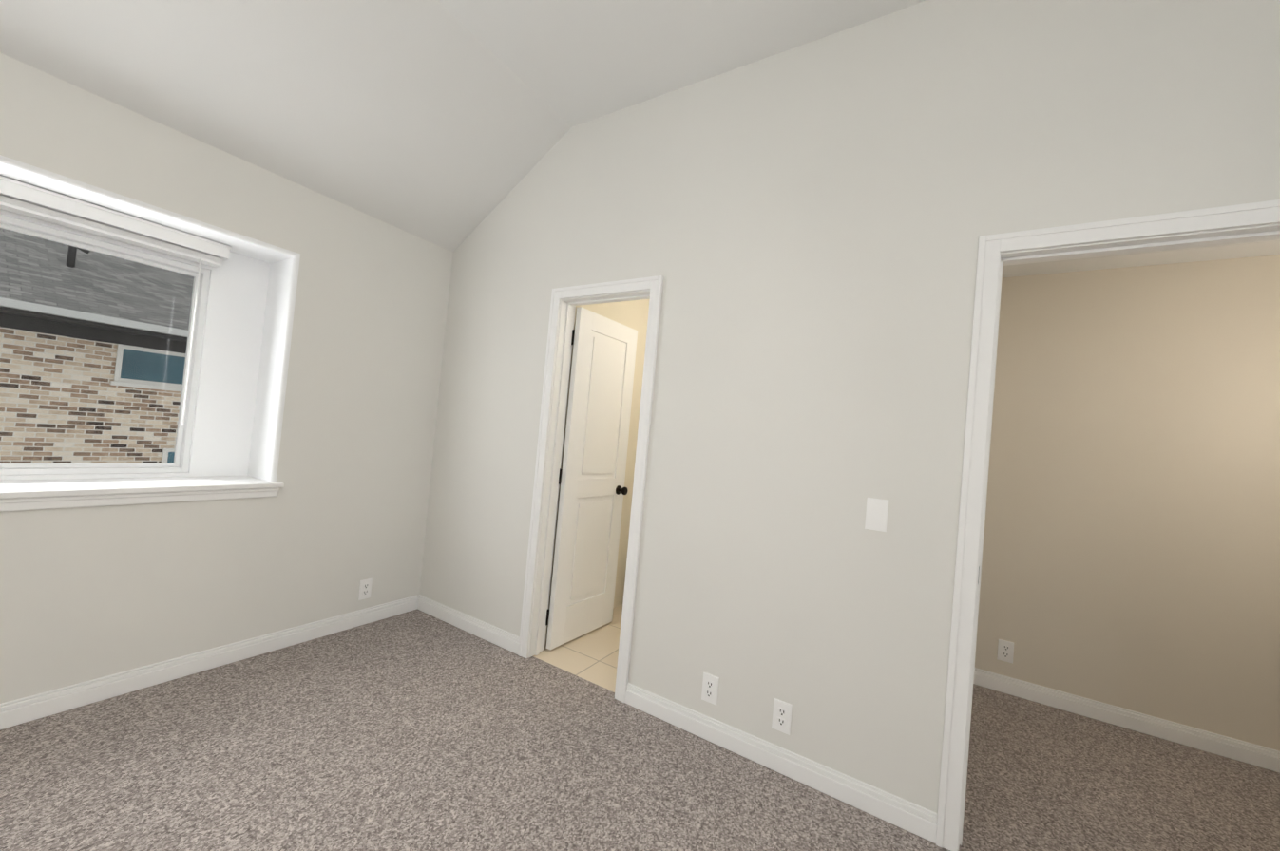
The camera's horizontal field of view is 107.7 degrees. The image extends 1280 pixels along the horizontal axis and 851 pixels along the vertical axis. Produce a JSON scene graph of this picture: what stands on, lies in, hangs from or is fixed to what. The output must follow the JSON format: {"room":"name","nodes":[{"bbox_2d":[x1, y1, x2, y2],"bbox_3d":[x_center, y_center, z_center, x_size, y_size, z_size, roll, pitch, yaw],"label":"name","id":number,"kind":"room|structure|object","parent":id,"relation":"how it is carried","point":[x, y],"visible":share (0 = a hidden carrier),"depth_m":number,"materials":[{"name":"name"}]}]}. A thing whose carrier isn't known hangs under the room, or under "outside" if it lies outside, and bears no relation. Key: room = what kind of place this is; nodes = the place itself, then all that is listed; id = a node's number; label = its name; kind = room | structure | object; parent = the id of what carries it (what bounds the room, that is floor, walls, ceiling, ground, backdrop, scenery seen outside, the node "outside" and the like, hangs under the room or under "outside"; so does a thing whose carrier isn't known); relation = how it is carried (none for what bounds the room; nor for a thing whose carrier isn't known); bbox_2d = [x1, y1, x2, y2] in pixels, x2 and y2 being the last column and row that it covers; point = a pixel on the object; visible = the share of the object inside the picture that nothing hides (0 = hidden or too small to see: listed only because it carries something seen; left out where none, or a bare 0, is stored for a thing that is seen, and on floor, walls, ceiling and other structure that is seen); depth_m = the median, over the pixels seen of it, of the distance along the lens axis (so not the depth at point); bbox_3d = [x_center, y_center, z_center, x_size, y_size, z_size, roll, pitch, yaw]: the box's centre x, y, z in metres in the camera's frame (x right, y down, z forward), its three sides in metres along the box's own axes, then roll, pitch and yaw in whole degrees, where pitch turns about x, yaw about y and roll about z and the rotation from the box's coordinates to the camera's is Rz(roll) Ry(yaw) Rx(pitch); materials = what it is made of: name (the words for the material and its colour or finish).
{"room":"empty bedroom","nodes":[
{"label":"empty bedroom","id":0,"kind":"room"},
{"bbox_2d":[0,53,453,704],"bbox_3d":[-2.563,-0.206,1.682,0.420,2.860,4.045,4,-2,32],"label":"wall","id":1,"kind":"structure","parent":0,"point":[321,357],"depth_m":2.41,"materials":[{"name":"paint"}]},
{"bbox_2d":[0,214,210,475],"bbox_3d":[-2.670,-0.330,1.771,0.070,1.039,1.490,4,-2,32],"label":"sliding window","id":2,"kind":"structure","parent":1,"relation":"in","point":[181,456],"depth_m":2.19,"materials":[{"name":"white plastic"}]},
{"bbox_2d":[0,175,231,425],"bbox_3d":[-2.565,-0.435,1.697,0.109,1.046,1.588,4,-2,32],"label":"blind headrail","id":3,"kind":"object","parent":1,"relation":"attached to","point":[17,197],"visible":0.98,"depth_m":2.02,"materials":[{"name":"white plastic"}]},
{"bbox_2d":[0,475,284,512],"bbox_3d":[-2.537,0.257,1.651,0.355,0.075,2.050,4,-2,32],"label":"window sill","id":4,"kind":"structure","parent":1,"relation":"attached to","point":[17,495],"depth_m":1.99,"materials":[{"name":"paint"}]},
{"bbox_2d":[0,595,418,729],"bbox_3d":[-2.480,1.066,1.553,0.016,0.095,3.780,4,-2,32],"label":"baseboard","id":5,"kind":"structure","parent":1,"relation":"attached to","point":[25,710],"depth_m":2.14,"materials":[{"name":"paint"}]},
{"bbox_2d":[358,578,372,600],"bbox_3d":[-1.671,0.998,2.850,0.009,0.118,0.072,4,-2,32],"label":"electrical outlet plate","id":6,"kind":"object","parent":1,"relation":"attached to","point":[365,587],"depth_m":2.84,"materials":[{"name":"white plastic"}]},
{"bbox_2d":[0,0,926,251],"bbox_3d":[-0.498,-1.487,0.545,4.120,0.600,3.870,4,-2,32],"label":"ceiling","id":7,"kind":"structure","parent":0,"point":[447,124],"depth_m":2.08,"materials":[{"name":"paint"}]},
{"bbox_2d":[533,605,622,692],"bbox_3d":[0.534,1.471,2.960,1.990,0.119,1.760,4,-2,32],"label":"floor","id":8,"kind":"structure","parent":0,"point":[592,656],"depth_m":2.70,"materials":[{"name":"beige tile"}]},
{"bbox_2d":[545,299,649,640],"bbox_3d":[-0.157,0.066,3.476,0.100,2.820,1.560,4,-2,32],"label":"wall","id":9,"kind":"structure","parent":0,"point":[633,315],"depth_m":3.46,"materials":[{"name":"paint"}]},
{"bbox_2d":[545,306,637,649],"bbox_3d":[-0.285,0.320,2.978,0.163,2.005,0.610,4,-2,34],"label":"bathroom door","id":10,"kind":"structure","parent":9,"relation":"in","point":[593,491],"depth_m":2.93,"materials":[{"name":"paint"}]},
{"bbox_2d":[0,610,1279,850],"bbox_3d":[-0.242,1.358,1.027,5.000,0.120,5.570,4,-2,32],"label":"floor carpet","id":11,"kind":"object","parent":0,"point":[416,730],"visible":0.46,"depth_m":1.77,"materials":[{"name":"grey carpet"}]},
{"bbox_2d":[419,0,1279,814],"bbox_3d":[0.572,-0.173,2.059,5.100,3.360,0.115,4,-2,32],"label":"wall","id":12,"kind":"structure","parent":0,"point":[801,230],"depth_m":1.89,"materials":[{"name":"paint"}]},
{"bbox_2d":[414,594,519,654],"bbox_3d":[-1.073,1.220,2.887,0.932,0.095,0.020,4,-2,32],"label":"baseboard","id":13,"kind":"structure","parent":12,"relation":"attached to","point":[505,640],"depth_m":2.86,"materials":[{"name":"paint"}]},
{"bbox_2d":[517,275,663,703],"bbox_3d":[-0.250,0.283,2.531,0.722,2.088,0.155,4,-2,32],"label":"door frame","id":14,"kind":"structure","parent":12,"relation":"attached to","point":[565,301],"depth_m":2.63,"materials":[{"name":"paint"}]},
{"bbox_2d":[701,672,719,706],"bbox_3d":[0.306,1.154,2.048,0.072,0.118,0.009,4,-2,32],"label":"electrical outlet plate","id":15,"kind":"object","parent":12,"relation":"attached to","point":[710,683],"depth_m":2.04,"materials":[{"name":"white plastic"}]},
{"bbox_2d":[625,683,937,843],"bbox_3d":[0.473,1.334,1.927,1.271,0.095,0.016,4,-2,32],"label":"baseboard","id":16,"kind":"structure","parent":12,"relation":"attached to","point":[910,817],"depth_m":1.84,"materials":[{"name":"paint"}]},
{"bbox_2d":[771,698,792,735],"bbox_3d":[0.571,1.173,1.883,0.072,0.118,0.009,4,-2,32],"label":"electrical outlet plate","id":17,"kind":"object","parent":12,"relation":"attached to","point":[781,716],"depth_m":1.88,"materials":[{"name":"white plastic"}]},
{"bbox_2d":[864,497,888,532],"bbox_3d":[0.886,0.334,1.751,0.072,0.118,0.012,4,-2,32],"label":"switch plate","id":18,"kind":"object","parent":12,"relation":"attached to","point":[876,515],"visible":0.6,"depth_m":1.74,"materials":[{"name":"white plastic"}]},
{"bbox_2d":[936,199,1279,850],"bbox_3d":[1.507,0.412,1.438,0.885,2.088,0.155,4,-2,32],"label":"door frame","id":19,"kind":"structure","parent":12,"relation":"attached to","point":[1259,221],"depth_m":1.58,"materials":[{"name":"paint"}]},
{"bbox_2d":[974,254,1279,751],"bbox_3d":[2.655,0.291,2.531,2.010,2.820,0.120,4,-2,32],"label":"wall","id":20,"kind":"structure","parent":0,"point":[1131,555],"depth_m":2.45,"materials":[{"name":"paint"}]},
{"bbox_2d":[996,639,1013,663],"bbox_3d":[2.118,1.308,2.708,0.072,0.118,0.009,4,-2,32],"label":"electrical outlet plate","id":21,"kind":"object","parent":20,"relation":"attached to","point":[1005,649],"depth_m":2.71,"materials":[{"name":"white plastic"}]},
{"bbox_2d":[973,668,1279,773],"bbox_3d":[2.510,1.524,2.444,1.810,0.095,0.019,4,-2,32],"label":"baseboard","id":22,"kind":"structure","parent":20,"relation":"attached to","point":[1254,754],"depth_m":2.40,"materials":[{"name":"paint"}]},
{"bbox_2d":[1002,240,1279,277],"bbox_3d":[2.361,-0.953,1.911,1.810,0.100,1.405,4,-2,32],"label":"ceiling","id":23,"kind":"structure","parent":0,"point":[1232,251],"depth_m":2.43,"materials":[{"name":"paint"}]},
{"label":"outside","id":24,"kind":"structure","parent":0,"visible":0},
{"bbox_2d":[0,297,188,463],"bbox_3d":[-6.548,2.799,6.378,0.850,8.150,28.400,4,-2,32],"label":"house","id":25,"kind":"structure","parent":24,"point":[10,396],"depth_m":5.74,"materials":[{"name":"brick"}]},
{"bbox_2d":[0,228,193,330],"bbox_3d":[-10.608,-5.584,9.527,12.000,8.000,29.000,4,-2,32],"label":"roof","id":26,"kind":"structure","parent":25,"relation":"on","point":[168,309],"depth_m":5.90,"materials":[{"name":"grey"}]}
]}

